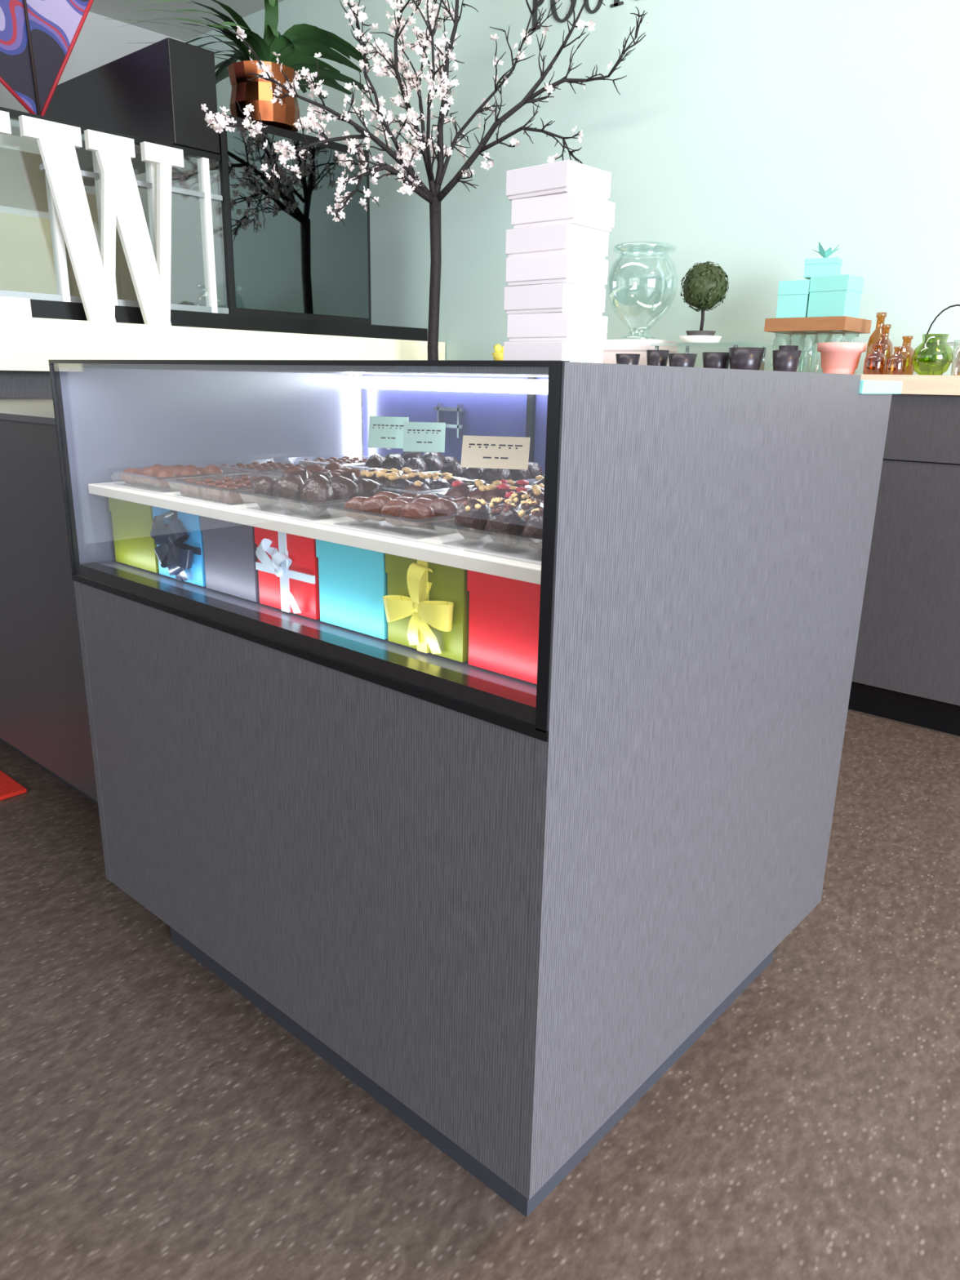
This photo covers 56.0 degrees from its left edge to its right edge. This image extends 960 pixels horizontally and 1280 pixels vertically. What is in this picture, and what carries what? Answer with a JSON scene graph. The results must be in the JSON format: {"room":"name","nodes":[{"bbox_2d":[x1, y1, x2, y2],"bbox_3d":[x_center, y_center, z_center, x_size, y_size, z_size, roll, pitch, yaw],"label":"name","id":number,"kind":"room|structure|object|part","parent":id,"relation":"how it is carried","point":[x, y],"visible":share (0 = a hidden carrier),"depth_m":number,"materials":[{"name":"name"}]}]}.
{"room":"food shop","nodes":[
{"label":"food shop","id":0,"kind":"room"},
{"bbox_2d":[0,11,185,239],"bbox_3d":[-4.753,-1.669,3.660,0.100,3.300,8.100,15,21,40],"label":"wall","id":1,"kind":"structure","parent":0,"point":[100,42],"depth_m":5.69,"materials":[{"name":"white paint"}]},
{"bbox_2d":[0,133,57,294],"bbox_3d":[-3.060,-2.421,5.292,0.048,1.100,1.200,15,21,40],"label":"window","id":2,"kind":"structure","parent":1,"relation":"in","point":[27,264],"depth_m":5.52,"materials":[{"name":"glass"}]},
{"bbox_2d":[64,193,137,301],"bbox_3d":[-2.423,-2.363,5.851,0.310,0.900,0.370,15,21,40],"label":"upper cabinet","id":3,"kind":"object","parent":1,"relation":"attached to","point":[126,291],"visible":0.05,"depth_m":5.77,"materials":[{"name":"beige wood"}]},
{"bbox_2d":[88,0,284,41],"bbox_3d":[-0.999,-2.304,0.080,10.600,0.050,8.200,15,21,40],"label":"ceiling","id":4,"kind":"structure","parent":0,"point":[113,9],"depth_m":5.60,"materials":[{"name":"paint"}]},
{"bbox_2d":[0,0,93,115],"bbox_3d":[-1.979,-2.857,3.937,0.022,1.069,0.755,15,21,40],"label":"kite","id":5,"kind":"object","parent":4,"relation":"hanging from","point":[38,38],"visible":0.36,"depth_m":4.02,"materials":[{"name":"fabric"}]},
{"bbox_2d":[0,708,959,1279],"bbox_3d":[-1.060,0.913,1.012,10.600,0.050,8.200,15,21,40],"label":"floor","id":6,"kind":"structure","parent":0,"point":[157,1123],"depth_m":1.47,"materials":[{"name":"brown carpet"}]},
{"bbox_2d":[0,769,26,800],"bbox_3d":[-1.610,0.408,2.607,0.550,0.012,0.360,15,21,40],"label":"floor mat","id":7,"kind":"object","parent":6,"relation":"on","point":[9,788],"visible":1,"depth_m":2.56,"materials":[{"name":"red"}]},
{"bbox_2d":[0,397,97,804],"bbox_3d":[-1.189,-0.173,2.774,1.975,1.051,0.650,15,21,40],"label":"base cabinet","id":8,"kind":"object","parent":6,"relation":"on","point":[44,717],"depth_m":2.30,"materials":[{"name":"grey laminate"}]},
{"bbox_2d":[0,299,444,398],"bbox_3d":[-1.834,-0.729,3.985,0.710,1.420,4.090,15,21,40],"label":"countertop","id":9,"kind":"structure","parent":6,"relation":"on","point":[55,330],"depth_m":3.89,"materials":[{"name":"white laminate"}]},
{"bbox_2d":[0,110,31,317],"bbox_3d":[-1.871,-1.539,3.229,0.028,0.705,0.430,15,21,40],"label":"letter sign","id":10,"kind":"object","parent":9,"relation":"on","point":[9,306],"visible":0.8,"depth_m":3.41,"materials":[{"name":"white paint"}]},
{"bbox_2d":[18,115,184,325],"bbox_3d":[-1.481,-1.654,3.651,0.035,0.705,0.653,15,21,40],"label":"letter sign","id":11,"kind":"object","parent":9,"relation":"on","point":[122,207],"visible":0.9,"depth_m":3.62,"materials":[{"name":"white paint"}]},
{"bbox_2d":[0,106,228,314],"bbox_3d":[-1.972,-1.603,3.249,0.045,0.665,2.390,15,21,40],"label":"window frame","id":12,"kind":"structure","parent":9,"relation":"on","point":[203,158],"depth_m":3.81,"materials":[{"name":"white paint"}]},
{"bbox_2d":[170,112,371,324],"bbox_3d":[-1.076,-2.058,4.570,0.570,0.836,0.878,15,21,40],"label":"mirror","id":13,"kind":"object","parent":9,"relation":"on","point":[277,252],"visible":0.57,"depth_m":4.36,"materials":[{"name":"black"}]},
{"bbox_2d":[44,37,219,186],"bbox_3d":[-1.673,-2.446,4.252,1.210,0.397,0.220,15,21,40],"label":"extractor hood","id":14,"kind":"object","parent":13,"relation":"attached to","point":[157,91],"visible":0.71,"depth_m":3.93,"materials":[{"name":"black metal"}]},
{"bbox_2d":[106,0,369,132],"bbox_3d":[-1.206,-2.714,4.355,0.916,0.538,1.293,15,21,40],"label":"potted palm","id":15,"kind":"object","parent":13,"relation":"on","point":[298,46],"visible":0.79,"depth_m":4.20,"materials":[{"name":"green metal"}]},
{"bbox_2d":[200,0,650,359],"bbox_3d":[-0.288,-1.709,4.276,1.842,3.198,0.940,-2,16,-10],"label":"blossom tree","id":16,"kind":"object","parent":6,"relation":"on","point":[412,183],"visible":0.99,"depth_m":4.06,"materials":[{"name":"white plant"}]},
{"bbox_2d":[48,360,902,1217],"bbox_3d":[-0.021,0.080,1.760,1.146,1.171,0.992,15,21,40],"label":"display case","id":17,"kind":"object","parent":6,"relation":"on","point":[503,908],"depth_m":1.30,"materials":[{"name":"grey laminate"}]},
{"bbox_2d":[108,497,159,573],"bbox_3d":[-0.599,-0.210,1.715,0.155,0.126,0.134,15,21,40],"label":"gift box","id":18,"kind":"object","parent":17,"relation":"on","point":[132,522],"visible":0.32,"depth_m":1.67,"materials":[{"name":"cardboard"}]},
{"bbox_2d":[101,463,244,488],"bbox_3d":[-0.570,-0.308,1.680,0.202,0.041,0.184,15,21,40],"label":"tray","id":19,"kind":"object","parent":17,"relation":"on","point":[148,475],"visible":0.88,"depth_m":1.64,"materials":[{"name":"clear plastic"}]},
{"bbox_2d":[150,506,206,586],"bbox_3d":[-0.489,-0.176,1.607,0.148,0.126,0.156,15,21,40],"label":"gift box","id":20,"kind":"object","parent":17,"relation":"on","point":[178,537],"visible":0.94,"depth_m":1.54,"materials":[{"name":"blue cardboard"}]},
{"bbox_3d":[-0.449,-0.085,2.092,0.020,1.028,0.960,15,21,40],"label":"panel","id":21,"kind":"part","parent":17,"relation":"part of","materials":[{"name":"grey laminate"}]},
{"bbox_2d":[160,472,281,503],"bbox_3d":[-0.412,-0.260,1.546,0.202,0.028,0.184,15,21,40],"label":"tray","id":22,"kind":"object","parent":17,"relation":"on","point":[220,490],"visible":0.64,"depth_m":1.50,"materials":[{"name":"clear plastic"}]},
{"bbox_2d":[200,515,259,602],"bbox_3d":[-0.367,-0.148,1.517,0.148,0.126,0.134,15,21,40],"label":"gift box","id":23,"kind":"object","parent":17,"relation":"on","point":[230,557],"visible":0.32,"depth_m":1.47,"materials":[{"name":"silver metal"}]},
{"bbox_2d":[199,458,325,479],"bbox_3d":[-0.432,-0.343,1.830,0.202,0.028,0.184,15,21,40],"label":"tray","id":24,"kind":"object","parent":17,"relation":"on","point":[255,467],"visible":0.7,"depth_m":1.80,"materials":[{"name":"clear plastic"}]},
{"bbox_2d":[253,526,319,619],"bbox_3d":[-0.260,-0.116,1.411,0.146,0.126,0.156,15,21,40],"label":"gift box","id":25,"kind":"object","parent":17,"relation":"on","point":[286,566],"visible":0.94,"depth_m":1.36,"materials":[{"name":"red cardboard"}]},
{"bbox_3d":[-0.035,-0.458,1.597,1.120,0.045,0.934,15,21,40],"label":"panel","id":26,"kind":"part","parent":17,"relation":"part of","materials":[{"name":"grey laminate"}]},
{"bbox_3d":[-0.347,0.300,1.450,1.102,0.650,0.020,15,21,40],"label":"panel","id":27,"kind":"part","parent":17,"relation":"part of","materials":[{"name":"grey laminate"}]},
{"bbox_3d":[-0.343,-0.195,1.304,1.139,0.401,0.014,15,21,40],"label":"glass frame","id":28,"kind":"part","parent":17,"relation":"part of","materials":[{"name":"black"}]},
{"bbox_2d":[88,476,542,584],"bbox_3d":[-0.102,-0.238,1.577,1.108,0.018,0.660,15,21,40],"label":"shelf","id":29,"kind":"object","parent":17,"relation":"attached to","point":[441,545],"depth_m":1.25,"materials":[{"name":"white stone"}]},
{"bbox_2d":[230,470,402,515],"bbox_3d":[-0.253,-0.229,1.407,0.202,0.065,0.184,15,21,40],"label":"tray","id":30,"kind":"object","parent":17,"relation":"on","point":[294,491],"visible":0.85,"depth_m":1.35,"materials":[{"name":"clear plastic"}]},
{"bbox_2d":[284,453,369,471],"bbox_3d":[-0.295,-0.383,1.979,0.202,0.028,0.184,15,21,40],"label":"tray","id":31,"kind":"object","parent":17,"relation":"on","point":[345,461],"visible":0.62,"depth_m":1.97,"materials":[{"name":"clear plastic"}]},
{"bbox_2d":[368,416,408,448],"bbox_3d":[-0.196,-0.441,1.925,0.085,0.069,0.021,4,16,10],"label":"price sign","id":32,"kind":"object","parent":31,"relation":"on","point":[384,432],"visible":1,"depth_m":1.92,"materials":[{"name":"green paper"}]},
{"bbox_2d":[262,462,401,479],"bbox_3d":[-0.274,-0.306,1.693,0.202,0.042,0.184,15,21,40],"label":"tray","id":33,"kind":"object","parent":17,"relation":"on","point":[335,468],"visible":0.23,"depth_m":1.69,"materials":[{"name":"clear plastic"}]},
{"bbox_2d":[315,539,387,639],"bbox_3d":[-0.140,-0.088,1.323,0.144,0.126,0.134,15,21,40],"label":"gift box","id":34,"kind":"object","parent":17,"relation":"on","point":[353,580],"visible":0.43,"depth_m":1.27,"materials":[{"name":"blue cardboard"}]},
{"bbox_2d":[318,491,469,528],"bbox_3d":[-0.094,-0.183,1.272,0.202,0.045,0.184,15,21,40],"label":"tray","id":35,"kind":"object","parent":17,"relation":"on","point":[408,509],"visible":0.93,"depth_m":1.23,"materials":[{"name":"brown food"}]},
{"bbox_2d":[347,451,459,474],"bbox_3d":[-0.136,-0.355,1.840,0.202,0.065,0.184,15,21,40],"label":"tray","id":36,"kind":"object","parent":17,"relation":"on","point":[430,462],"visible":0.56,"depth_m":1.79,"materials":[{"name":"clear plastic"}]},
{"bbox_2d":[403,422,445,452],"bbox_3d":[-0.114,-0.412,1.842,0.085,0.063,0.021,2,16,4],"label":"price sign","id":37,"kind":"object","parent":36,"relation":"on","point":[421,437],"visible":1,"depth_m":1.84,"materials":[{"name":"green paper"}]},
{"bbox_2d":[358,466,488,497],"bbox_3d":[-0.115,-0.266,1.557,0.202,0.051,0.184,15,21,40],"label":"tray","id":38,"kind":"object","parent":17,"relation":"on","point":[411,481],"visible":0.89,"depth_m":1.51,"materials":[{"name":"clear plastic"}]},
{"bbox_2d":[382,553,469,662],"bbox_3d":[-0.037,-0.056,1.221,0.144,0.126,0.156,15,21,40],"label":"gift box","id":39,"kind":"object","parent":17,"relation":"on","point":[426,603],"visible":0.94,"depth_m":1.17,"materials":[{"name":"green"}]},
{"bbox_2d":[423,491,543,553],"bbox_3d":[0.065,-0.147,1.135,0.202,0.062,0.184,15,21,40],"label":"tray","id":40,"kind":"object","parent":17,"relation":"on","point":[514,519],"visible":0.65,"depth_m":1.09,"materials":[{"name":"brown food"}]},
{"bbox_2d":[426,479,544,502],"bbox_3d":[0.044,-0.225,1.421,0.202,0.052,0.184,15,21,40],"label":"tray","id":41,"kind":"object","parent":17,"relation":"on","point":[503,488],"visible":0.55,"depth_m":1.40,"materials":[{"name":"brown food"}]},
{"bbox_2d":[432,460,544,488],"bbox_3d":[0.023,-0.311,1.705,0.202,0.060,0.184,15,21,40],"label":"tray","id":42,"kind":"object","parent":17,"relation":"on","point":[487,476],"visible":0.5,"depth_m":1.65,"materials":[{"name":"clear plastic"}]},
{"bbox_2d":[460,435,529,469],"bbox_3d":[0.026,-0.315,1.532,0.115,0.059,0.021,4,16,10],"label":"price sign","id":43,"kind":"object","parent":17,"relation":"in","point":[477,451],"visible":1,"depth_m":1.53,"materials":[{"name":"beige paper"}]},
{"bbox_2d":[466,569,540,684],"bbox_3d":[0.083,-0.028,1.132,0.148,0.126,0.134,15,21,40],"label":"gift box","id":44,"kind":"object","parent":17,"relation":"on","point":[504,612],"visible":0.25,"depth_m":1.09,"materials":[{"name":"red cardboard"}]},
{"bbox_2d":[524,475,544,488],"bbox_3d":[0.182,-0.263,1.571,0.202,0.051,0.184,15,21,40],"label":"tray","id":45,"kind":"object","parent":17,"relation":"on","point":[540,479],"visible":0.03,"depth_m":1.56,"materials":[{"name":"clear plastic"}]},
{"bbox_2d":[503,160,615,363],"bbox_3d":[0.134,-0.633,1.557,0.142,0.318,0.130,15,21,40],"label":"gift boxes","id":46,"kind":"object","parent":17,"relation":"on","point":[562,217],"visible":0.94,"depth_m":1.51},
{"bbox_3d":[0.387,0.132,1.377,0.018,1.040,0.960,15,21,40],"label":"panel","id":47,"kind":"part","parent":17,"relation":"part of","materials":[{"name":"grey laminate"}]},
{"bbox_2d":[848,373,959,736],"bbox_3d":[2.386,-0.138,2.639,5.990,1.190,0.645,15,21,40],"label":"base cabinet","id":48,"kind":"object","parent":6,"relation":"on","point":[906,669],"visible":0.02,"depth_m":3.04,"materials":[{"name":"grey laminate"}]},
{"bbox_2d":[491,343,503,360],"bbox_3d":[0.153,-1.312,4.175,0.200,0.127,0.200,15,21,40],"label":"flower bowl","id":49,"kind":"object","parent":48,"relation":"on","point":[499,355],"visible":0.12,"depth_m":4.14,"materials":[{"name":"yellow"}]},
{"bbox_2d":[615,353,639,364],"bbox_3d":[0.600,-1.127,3.672,0.100,0.070,0.100,15,21,40],"label":"ceramic cup","id":50,"kind":"object","parent":48,"relation":"on","point":[621,358],"visible":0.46,"depth_m":3.63,"materials":[{"name":"grey ceramic"}]},
{"bbox_2d":[602,338,678,366],"bbox_3d":[0.691,-1.235,3.934,0.250,0.135,0.230,15,21,40],"label":"display stand","id":51,"kind":"object","parent":48,"relation":"on","point":[637,346],"visible":0.51,"depth_m":3.84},
{"bbox_2d":[607,240,678,338],"bbox_3d":[0.693,-1.488,3.864,0.300,0.388,0.300,15,21,40],"label":"glass apothecary jar","id":52,"kind":"object","parent":51,"relation":"on","point":[643,242],"visible":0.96,"depth_m":3.82,"materials":[{"name":"clear glass"}]},
{"bbox_2d":[646,350,669,365],"bbox_3d":[0.710,-1.117,3.615,0.090,0.085,0.090,15,21,40],"label":"ceramic cup","id":53,"kind":"object","parent":48,"relation":"on","point":[654,357],"visible":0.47,"depth_m":3.58,"materials":[{"name":"grey ceramic"}]},
{"bbox_2d":[668,353,697,367],"bbox_3d":[0.787,-1.078,3.513,0.110,0.070,0.110,15,21,40],"label":"ceramic cup","id":54,"kind":"object","parent":48,"relation":"on","point":[686,360],"visible":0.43,"depth_m":3.47,"materials":[{"name":"grey ceramic"}]},
{"bbox_2d":[654,342,769,370],"bbox_3d":[0.946,-1.150,3.693,0.400,0.114,0.300,15,21,40],"label":"display stand","id":55,"kind":"object","parent":48,"relation":"on","point":[729,344],"visible":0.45,"depth_m":3.66,"materials":[{"name":"silver metal"}]},
{"bbox_2d":[679,261,728,342],"bbox_3d":[0.902,-1.363,3.650,0.194,0.315,0.193,15,21,40],"label":"topiary ball","id":56,"kind":"object","parent":55,"relation":"on","point":[704,286],"visible":0.98,"depth_m":3.59,"materials":[{"name":"green plant"}]},
{"bbox_2d":[702,351,729,368],"bbox_3d":[0.904,-1.060,3.451,0.110,0.075,0.110,15,21,40],"label":"ceramic cup","id":57,"kind":"object","parent":48,"relation":"on","point":[710,359],"visible":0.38,"depth_m":3.41,"materials":[{"name":"grey ceramic"}]},
{"bbox_2d":[728,346,764,370],"bbox_3d":[0.987,-1.038,3.352,0.130,0.090,0.130,15,21,40],"label":"ceramic cup","id":58,"kind":"object","parent":48,"relation":"on","point":[740,357],"visible":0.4,"depth_m":3.30,"materials":[{"name":"grey ceramic"}]},
{"bbox_2d":[772,350,801,372],"bbox_3d":[1.100,-0.999,3.244,0.100,0.080,0.100,15,21,40],"label":"ceramic cup","id":59,"kind":"object","parent":48,"relation":"on","point":[783,360],"visible":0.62,"depth_m":3.21,"materials":[{"name":"grey ceramic"}]},
{"bbox_2d":[778,345,798,350],"bbox_3d":[1.137,-1.036,3.339,0.070,0.100,0.070,15,21,40],"label":"ceramic cup","id":60,"kind":"object","parent":48,"relation":"on","point":[780,347],"visible":0.29,"depth_m":3.30,"materials":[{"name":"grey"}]},
{"bbox_2d":[764,315,871,374],"bbox_3d":[1.281,-1.118,3.447,0.305,0.202,0.260,15,21,40],"label":"display stand","id":61,"kind":"object","parent":48,"relation":"on","point":[815,326],"visible":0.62,"depth_m":3.35,"materials":[{"name":"brown wood"}]},
{"bbox_2d":[775,280,810,318],"bbox_3d":[1.198,-1.270,3.420,0.112,0.165,0.110,13,20,35],"label":"gift box","id":62,"kind":"object","parent":61,"relation":"on","point":[793,301],"visible":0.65,"depth_m":3.37,"materials":[{"name":"teal cardboard"}]},
{"bbox_2d":[806,274,864,318],"bbox_3d":[1.314,-1.251,3.345,0.130,0.175,0.145,-14,22,-43],"label":"gift box","id":63,"kind":"object","parent":61,"relation":"on","point":[834,295],"visible":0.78,"depth_m":3.29,"materials":[{"name":"teal cardboard"}]},
{"bbox_2d":[803,257,842,279],"bbox_3d":[1.275,-1.381,3.354,0.120,0.065,0.080,10,18,29],"label":"gift box","id":64,"kind":"object","parent":63,"relation":"on","point":[815,267],"visible":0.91,"depth_m":3.32,"materials":[{"name":"teal cardboard"}]},
{"bbox_2d":[813,242,839,257],"bbox_3d":[1.281,-1.437,3.333,0.096,0.052,0.098,15,21,40],"label":"bow","id":65,"kind":"object","parent":64,"relation":"on","point":[827,253],"visible":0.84,"depth_m":3.32,"materials":[{"name":"teal fabric"}]},
{"bbox_2d":[817,342,866,374],"bbox_3d":[1.264,-0.986,3.166,0.164,0.105,0.164,15,21,40],"label":"flower pot","id":66,"kind":"object","parent":48,"relation":"on","point":[836,357],"visible":0.88,"depth_m":3.11,"materials":[{"name":"ceramic"}]},
{"bbox_2d":[862,343,887,374],"bbox_3d":[1.347,-0.954,3.069,0.072,0.100,0.072,15,21,40],"label":"bottle","id":67,"kind":"object","parent":48,"relation":"on","point":[875,363],"visible":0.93,"depth_m":3.05,"materials":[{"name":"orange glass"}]},
{"bbox_2d":[865,312,887,357],"bbox_3d":[1.458,-1.083,3.307,0.070,0.220,0.070,15,21,40],"label":"bottle","id":68,"kind":"object","parent":48,"relation":"on","point":[875,336],"visible":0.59,"depth_m":3.28,"materials":[{"name":"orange glass"}]},
{"bbox_2d":[875,324,893,374],"bbox_3d":[1.416,-1.018,3.169,0.064,0.170,0.064,15,21,40],"label":"bottle","id":69,"kind":"object","parent":48,"relation":"on","point":[887,348],"visible":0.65,"depth_m":3.14,"materials":[{"name":"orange glass"}]},
{"bbox_2d":[885,346,906,374],"bbox_3d":[1.390,-0.931,3.008,0.060,0.090,0.060,15,21,40],"label":"bottle","id":70,"kind":"object","parent":48,"relation":"on","point":[896,362],"visible":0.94,"depth_m":2.99,"materials":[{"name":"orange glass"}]},
{"bbox_2d":[902,336,914,374],"bbox_3d":[1.469,-0.981,3.116,0.068,0.130,0.068,15,21,40],"label":"bottle","id":71,"kind":"object","parent":48,"relation":"on","point":[907,352],"visible":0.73,"depth_m":3.09,"materials":[{"name":"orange glass"}]},
{"bbox_2d":[911,333,952,375],"bbox_3d":[1.494,-0.941,2.978,0.124,0.130,0.124,15,21,40],"label":"glass vase","id":72,"kind":"object","parent":48,"relation":"on","point":[933,357],"visible":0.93,"depth_m":2.94,"materials":[{"name":"green glass"}]},
{"bbox_2d":[926,304,959,375],"bbox_3d":[1.682,-1.066,3.215,0.186,0.245,0.185,15,21,40],"label":"wire basket","id":73,"kind":"object","parent":48,"relation":"on","point":[954,305],"visible":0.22,"depth_m":3.21,"materials":[{"name":"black metal"}]},
{"bbox_2d":[953,347,959,375],"bbox_3d":[1.630,-0.930,3.023,0.080,0.090,0.080,15,21,40],"label":"glass tumbler","id":74,"kind":"object","parent":48,"relation":"on","point":[957,358],"visible":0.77,"depth_m":3.02,"materials":[{"name":"clear glass"}]},
{"bbox_2d":[185,0,959,375],"bbox_3d":[1.669,-1.488,3.460,10.600,3.300,0.100,15,21,40],"label":"wall","id":75,"kind":"structure","parent":0,"point":[744,137],"depth_m":3.89,"materials":[{"name":"teal paint"}]},
{"bbox_2d":[528,0,623,31],"bbox_3d":[0.469,-2.950,4.097,0.620,0.204,0.010,15,21,40],"label":"sign","id":76,"kind":"object","parent":75,"relation":"attached to","point":[616,2],"visible":0.84,"depth_m":4.17,"materials":[{"name":"grey"}]}
]}

